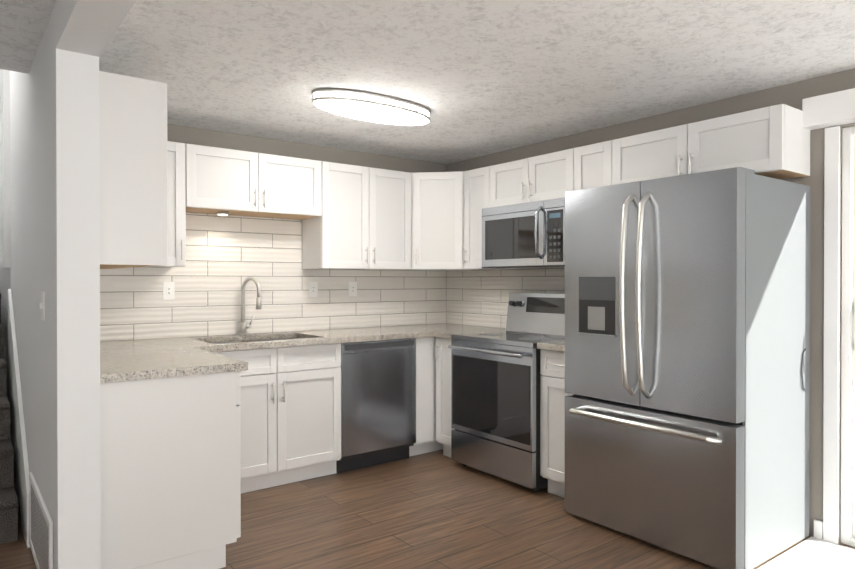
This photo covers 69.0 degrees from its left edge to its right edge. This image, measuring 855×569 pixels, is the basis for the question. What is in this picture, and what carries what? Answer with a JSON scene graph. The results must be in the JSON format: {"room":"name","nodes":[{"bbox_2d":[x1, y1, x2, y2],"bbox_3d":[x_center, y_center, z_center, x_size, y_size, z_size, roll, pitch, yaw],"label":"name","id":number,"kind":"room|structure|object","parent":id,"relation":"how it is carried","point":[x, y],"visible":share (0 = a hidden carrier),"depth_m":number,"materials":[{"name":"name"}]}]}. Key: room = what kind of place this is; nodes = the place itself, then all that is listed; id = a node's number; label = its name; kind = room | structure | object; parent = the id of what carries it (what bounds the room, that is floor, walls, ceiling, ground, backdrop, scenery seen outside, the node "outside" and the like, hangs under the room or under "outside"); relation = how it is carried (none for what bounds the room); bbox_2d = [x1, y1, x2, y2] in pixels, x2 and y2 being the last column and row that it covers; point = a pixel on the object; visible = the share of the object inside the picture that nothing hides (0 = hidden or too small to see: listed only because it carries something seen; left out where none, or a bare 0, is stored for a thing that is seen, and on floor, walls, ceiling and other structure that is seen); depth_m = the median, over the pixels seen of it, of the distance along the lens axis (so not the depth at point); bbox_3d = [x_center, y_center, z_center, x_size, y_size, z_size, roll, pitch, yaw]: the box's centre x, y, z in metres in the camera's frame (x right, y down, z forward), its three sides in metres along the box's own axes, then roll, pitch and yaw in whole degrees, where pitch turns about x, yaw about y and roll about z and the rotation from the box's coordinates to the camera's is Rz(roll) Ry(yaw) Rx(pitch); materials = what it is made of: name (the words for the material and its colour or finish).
{"room":"kitchen","nodes":[
{"label":"kitchen","id":0,"kind":"room"},
{"bbox_2d":[0,69,10,422],"bbox_3d":[-3.336,-0.602,5.979,3.300,3.700,0.120,0,0,-37],"label":"wall","id":1,"kind":"structure","parent":0,"point":[5,279],"depth_m":5.55,"materials":[{"name":"white paint"}]},
{"bbox_2d":[3,70,10,267],"bbox_3d":[-3.399,-1.201,5.838,0.966,2.100,0.021,0,0,-37],"label":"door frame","id":2,"kind":"structure","parent":1,"relation":"attached to","point":[6,170],"depth_m":5.55,"materials":[{"name":"white wood"}]},
{"bbox_2d":[10,1,100,568],"bbox_3d":[-1.969,-0.585,3.186,0.140,3.700,2.240,0,0,-37],"label":"wall","id":3,"kind":"structure","parent":0,"point":[54,187],"depth_m":2.33,"materials":[{"name":"white paint"}]},
{"bbox_2d":[8,289,29,547],"bbox_3d":[-2.293,0.648,3.484,0.018,1.230,1.235,0,0,-37],"label":"trim","id":4,"kind":"structure","parent":3,"relation":"attached to","point":[18,430],"depth_m":3.41,"materials":[{"name":"white wood"}]},
{"bbox_2d":[29,472,52,568],"bbox_3d":[-1.660,1.069,2.664,0.012,0.340,0.780,0,0,-37],"label":"air vent","id":5,"kind":"object","parent":3,"relation":"in","point":[40,532],"visible":1,"depth_m":2.65,"materials":[{"name":"white metal"}]},
{"bbox_2d":[40,292,44,320],"bbox_3d":[-1.591,0.089,2.566,0.015,0.116,0.070,0,0,-37],"label":"switch plate","id":6,"kind":"object","parent":3,"relation":"attached to","point":[42,305],"visible":1,"depth_m":2.56,"materials":[{"name":"white plastic"}]},
{"bbox_2d":[99,71,167,268],"bbox_3d":[-1.541,-0.469,3.008,0.318,0.770,1.129,0,0,-37],"label":"upper cabinet","id":7,"kind":"object","parent":3,"relation":"attached to","point":[133,172],"visible":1,"depth_m":2.55,"materials":[{"name":"white wood"}]},
{"bbox_2d":[101,124,445,341],"bbox_3d":[-1.012,0.106,4.614,3.110,2.300,0.120,0,0,-37],"label":"wall","id":8,"kind":"structure","parent":0,"point":[202,137],"depth_m":4.55,"materials":[{"name":"grey paint"}]},
{"bbox_2d":[146,141,185,267],"bbox_3d":[-1.823,-0.483,3.680,0.686,0.750,0.348,0,0,-37],"label":"upper cabinet","id":9,"kind":"object","parent":8,"relation":"attached to","point":[176,206],"visible":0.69,"depth_m":3.75,"materials":[{"name":"white wood"}]},
{"bbox_2d":[185,144,321,219],"bbox_3d":[-1.185,-0.668,4.167,0.918,0.385,0.348,0,0,-37],"label":"upper cabinet","id":10,"kind":"object","parent":8,"relation":"attached to","point":[239,182],"visible":0.9,"depth_m":4.04,"materials":[{"name":"white wood"}]},
{"bbox_2d":[217,212,228,215],"bbox_3d":[-1.343,-0.464,4.080,0.076,0.018,0.076,0,0,-37],"label":"under-cabinet light","id":11,"kind":"object","parent":10,"relation":"attached to","point":[223,213],"visible":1,"depth_m":4.05,"materials":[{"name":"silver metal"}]},
{"bbox_2d":[100,212,445,341],"bbox_3d":[-1.023,-0.067,4.521,2.976,0.818,0.008,0,0,-37],"label":"backsplash","id":12,"kind":"structure","parent":8,"relation":"attached to","point":[227,256],"depth_m":4.36,"materials":[{"name":"tile"}]},
{"bbox_2d":[163,282,174,299],"bbox_3d":[-1.669,0.040,4.016,0.070,0.114,0.008,0,0,-37],"label":"electrical outlet","id":13,"kind":"object","parent":12,"relation":"attached to","point":[168,290],"visible":1,"depth_m":4.01,"materials":[{"name":"white plastic"}]},
{"bbox_2d":[309,282,317,296],"bbox_3d":[-0.851,0.036,4.642,0.070,0.114,0.008,0,0,-37],"label":"electrical outlet","id":14,"kind":"object","parent":12,"relation":"attached to","point":[313,289],"visible":1,"depth_m":4.64,"materials":[{"name":"white plastic"}]},
{"bbox_2d":[349,282,356,295],"bbox_3d":[-0.581,0.035,4.848,0.070,0.114,0.008,0,0,-37],"label":"electrical outlet","id":15,"kind":"object","parent":12,"relation":"attached to","point":[352,288],"visible":1,"depth_m":4.85,"materials":[{"name":"white plastic"}]},
{"bbox_2d":[302,161,410,269],"bbox_3d":[-0.513,-0.489,4.681,0.768,0.750,0.348,0,0,-37],"label":"upper cabinet","id":16,"kind":"object","parent":8,"relation":"attached to","point":[363,222],"visible":1,"depth_m":4.54,"materials":[{"name":"white wood"}]},
{"bbox_2d":[410,171,465,270],"bbox_3d":[0.106,-0.491,4.998,0.599,0.750,0.598,0,0,-37],"label":"upper cabinet","id":17,"kind":"object","parent":8,"relation":"attached to","point":[437,221],"visible":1,"depth_m":4.78,"materials":[{"name":"white wood"}]},
{"bbox_2d":[0,423,854,568],"bbox_3d":[-1.541,1.313,0.365,9.120,0.060,14.000,0,0,-37],"label":"floor","id":18,"kind":"structure","parent":0,"point":[438,509],"depth_m":3.21,"materials":[{"name":"brown wood"}]},
{"bbox_2d":[0,294,17,543],"bbox_3d":[-3.307,0.560,3.995,0.917,1.400,3.076,0,0,-37],"label":"stairs","id":19,"kind":"structure","parent":18,"relation":"on","point":[8,515],"depth_m":3.26,"materials":[{"name":"carpet"}]},
{"bbox_2d":[100,371,240,568],"bbox_3d":[-1.327,0.829,2.965,0.598,0.876,0.786,0,0,-37],"label":"base cabinet","id":20,"kind":"object","parent":18,"relation":"on","point":[170,452],"visible":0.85,"depth_m":2.63,"materials":[{"name":"white wood"}]},
{"bbox_2d":[100,343,247,383],"bbox_3d":[-1.307,0.371,2.966,0.630,0.036,0.822,0,0,-37],"label":"countertop","id":21,"kind":"structure","parent":20,"relation":"on","point":[130,360],"depth_m":2.82,"materials":[{"name":"stone"}]},
{"bbox_2d":[100,323,483,350],"bbox_3d":[-0.824,0.363,4.263,2.975,0.036,0.643,0,0,-37],"label":"countertop","id":22,"kind":"structure","parent":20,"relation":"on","point":[331,336],"depth_m":4.14,"materials":[{"name":"stone"}]},
{"bbox_2d":[239,277,261,334],"bbox_3d":[-1.193,0.146,4.209,0.110,0.396,0.219,0,0,-37],"label":"faucet","id":23,"kind":"object","parent":22,"relation":"on","point":[243,326],"visible":1,"depth_m":4.24,"materials":[{"name":"silver metal"}]},
{"bbox_2d":[212,338,300,343],"bbox_3d":[-1.092,0.488,4.038,0.754,0.210,0.454,0,0,-37],"label":"sink","id":24,"kind":"object","parent":22,"relation":"in","point":[255,340],"visible":0.04,"depth_m":4.25,"materials":[{"name":"metal"}]},
{"bbox_2d":[212,338,340,492],"bbox_3d":[-1.136,0.822,4.027,0.987,0.876,0.662,0,0,-37],"label":"base cabinet","id":25,"kind":"object","parent":18,"relation":"on","point":[290,414],"visible":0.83,"depth_m":3.88,"materials":[{"name":"white wood"}]},
{"bbox_2d":[336,338,415,472],"bbox_3d":[-0.508,0.821,4.518,0.598,0.872,0.626,0,0,-37],"label":"dishwasher","id":26,"kind":"object","parent":18,"relation":"on","point":[378,401],"visible":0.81,"depth_m":4.26,"materials":[{"name":"metal"}]},
{"bbox_2d":[409,337,442,456],"bbox_3d":[0.040,0.816,4.948,0.792,0.876,0.627,0,0,-37],"label":"base cabinet","id":27,"kind":"object","parent":18,"relation":"on","point":[426,442],"visible":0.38,"depth_m":4.52,"materials":[{"name":"white wood"}]},
{"bbox_2d":[435,337,452,456],"bbox_3d":[0.370,0.818,4.623,0.662,0.876,0.246,0,0,-37],"label":"base cabinet","id":28,"kind":"object","parent":18,"relation":"on","point":[443,389],"visible":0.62,"depth_m":4.49,"materials":[{"name":"white wood"}]},
{"bbox_2d":[428,327,505,338],"bbox_3d":[0.364,0.361,4.611,0.665,0.036,0.237,0,0,-37],"label":"countertop","id":29,"kind":"structure","parent":28,"relation":"on","point":[442,332],"depth_m":4.63,"materials":[{"name":"stone"}]},
{"bbox_2d":[448,293,564,491],"bbox_3d":[0.638,0.662,4.190,0.737,1.195,0.762,0,0,-37],"label":"range","id":30,"kind":"object","parent":18,"relation":"on","point":[495,401],"visible":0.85,"depth_m":4.01,"materials":[{"name":"metal"}]},
{"bbox_2d":[540,349,573,497],"bbox_3d":[0.997,0.824,3.804,0.662,0.876,0.286,0,0,-37],"label":"base cabinet","id":31,"kind":"object","parent":18,"relation":"on","point":[553,394],"visible":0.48,"depth_m":3.67,"materials":[{"name":"white wood"}]},
{"bbox_2d":[537,340,564,351],"bbox_3d":[0.997,0.366,3.801,0.643,0.036,0.285,0,0,-37],"label":"countertop","id":32,"kind":"structure","parent":31,"relation":"on","point":[553,345],"depth_m":3.65,"materials":[{"name":"stone"}]},
{"bbox_2d":[564,167,810,568],"bbox_3d":[1.293,0.375,3.215,0.840,1.780,0.945,0,0,-37],"label":"refrigerator","id":33,"kind":"object","parent":18,"relation":"on","point":[687,361],"visible":1,"depth_m":2.91,"materials":[{"name":"metal"}]},
{"bbox_2d":[0,0,854,163],"bbox_3d":[-0.362,-1.057,-1.191,9.120,0.100,10.120,0,0,-37],"label":"ceiling","id":34,"kind":"structure","parent":0,"point":[477,78],"depth_m":2.84,"materials":[{"name":"white paint"}]},
{"bbox_2d":[56,0,135,56],"bbox_3d":[1.259,-0.921,-1.039,0.140,0.175,8.390,0,0,-37],"label":"header beam","id":35,"kind":"structure","parent":34,"relation":"attached to","point":[88,27],"depth_m":2.06,"materials":[{"name":"white paint"}]},
{"bbox_2d":[312,88,430,124],"bbox_3d":[-0.302,-0.990,3.538,0.770,0.090,0.310,0,0,-37],"label":"flush-mount ceiling light","id":36,"kind":"object","parent":34,"relation":"attached to","point":[370,106],"visible":1,"depth_m":3.41,"materials":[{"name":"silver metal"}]},
{"bbox_2d":[446,68,854,543],"bbox_3d":[3.249,0.126,1.502,0.120,2.300,10.000,0,0,-37],"label":"wall","id":37,"kind":"structure","parent":0,"point":[794,94],"depth_m":3.13,"materials":[{"name":"grey paint"}]},
{"bbox_2d":[463,166,515,269],"bbox_3d":[0.475,-0.489,4.721,0.348,0.750,0.286,0,0,-37],"label":"upper cabinet","id":38,"kind":"object","parent":37,"relation":"attached to","point":[476,191],"visible":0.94,"depth_m":4.67,"materials":[{"name":"white wood"}]},
{"bbox_2d":[446,269,564,327],"bbox_3d":[0.756,0.115,4.655,0.008,0.453,1.938,0,0,-37],"label":"backsplash","id":39,"kind":"structure","parent":37,"relation":"attached to","point":[478,298],"depth_m":4.99,"materials":[{"name":"tile"}]},
{"bbox_2d":[490,148,573,206],"bbox_3d":[0.795,-0.707,4.302,0.348,0.310,0.762,0,0,-37],"label":"upper cabinet","id":40,"kind":"object","parent":37,"relation":"attached to","point":[541,177],"visible":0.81,"depth_m":4.18,"materials":[{"name":"white wood"}]},
{"bbox_2d":[482,197,564,268],"bbox_3d":[0.752,-0.331,4.271,0.452,0.433,0.758,0,0,-37],"label":"microwave","id":41,"kind":"object","parent":40,"relation":"attached to","point":[529,235],"visible":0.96,"depth_m":4.14,"materials":[{"name":"metal"}]},
{"bbox_2d":[574,140,611,190],"bbox_3d":[1.114,-0.484,3.885,0.348,0.750,0.286,0,0,-37],"label":"upper cabinet","id":42,"kind":"object","parent":37,"relation":"attached to","point":[592,165],"visible":0.19,"depth_m":3.80,"materials":[{"name":"white wood"}]},
{"bbox_2d":[612,104,809,184],"bbox_3d":[1.492,-0.701,3.390,0.348,0.310,0.952,0,0,-37],"label":"upper cabinet","id":43,"kind":"object","parent":37,"relation":"attached to","point":[772,141],"visible":0.81,"depth_m":3.16,"materials":[{"name":"white wood"}]},
{"bbox_2d":[814,519,822,538],"bbox_3d":[1.947,1.221,3.100,0.013,0.090,0.040,0,0,-37],"label":"baseboard","id":44,"kind":"structure","parent":37,"relation":"attached to","point":[818,528],"depth_m":3.09,"materials":[{"name":"white"}]},
{"bbox_2d":[802,88,854,546],"bbox_3d":[2.661,0.182,2.173,0.200,2.180,2.420,0,0,-37],"label":"door frame","id":45,"kind":"structure","parent":37,"relation":"attached to","point":[830,110],"depth_m":3.03,"materials":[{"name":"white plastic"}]},
{"bbox_2d":[758,536,854,568],"bbox_3d":[2.282,1.270,1.954,0.844,0.004,2.282,0,0,-37],"label":"floor","id":46,"kind":"structure","parent":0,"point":[811,552],"depth_m":2.88,"materials":[{"name":"grey stone"}]}
]}

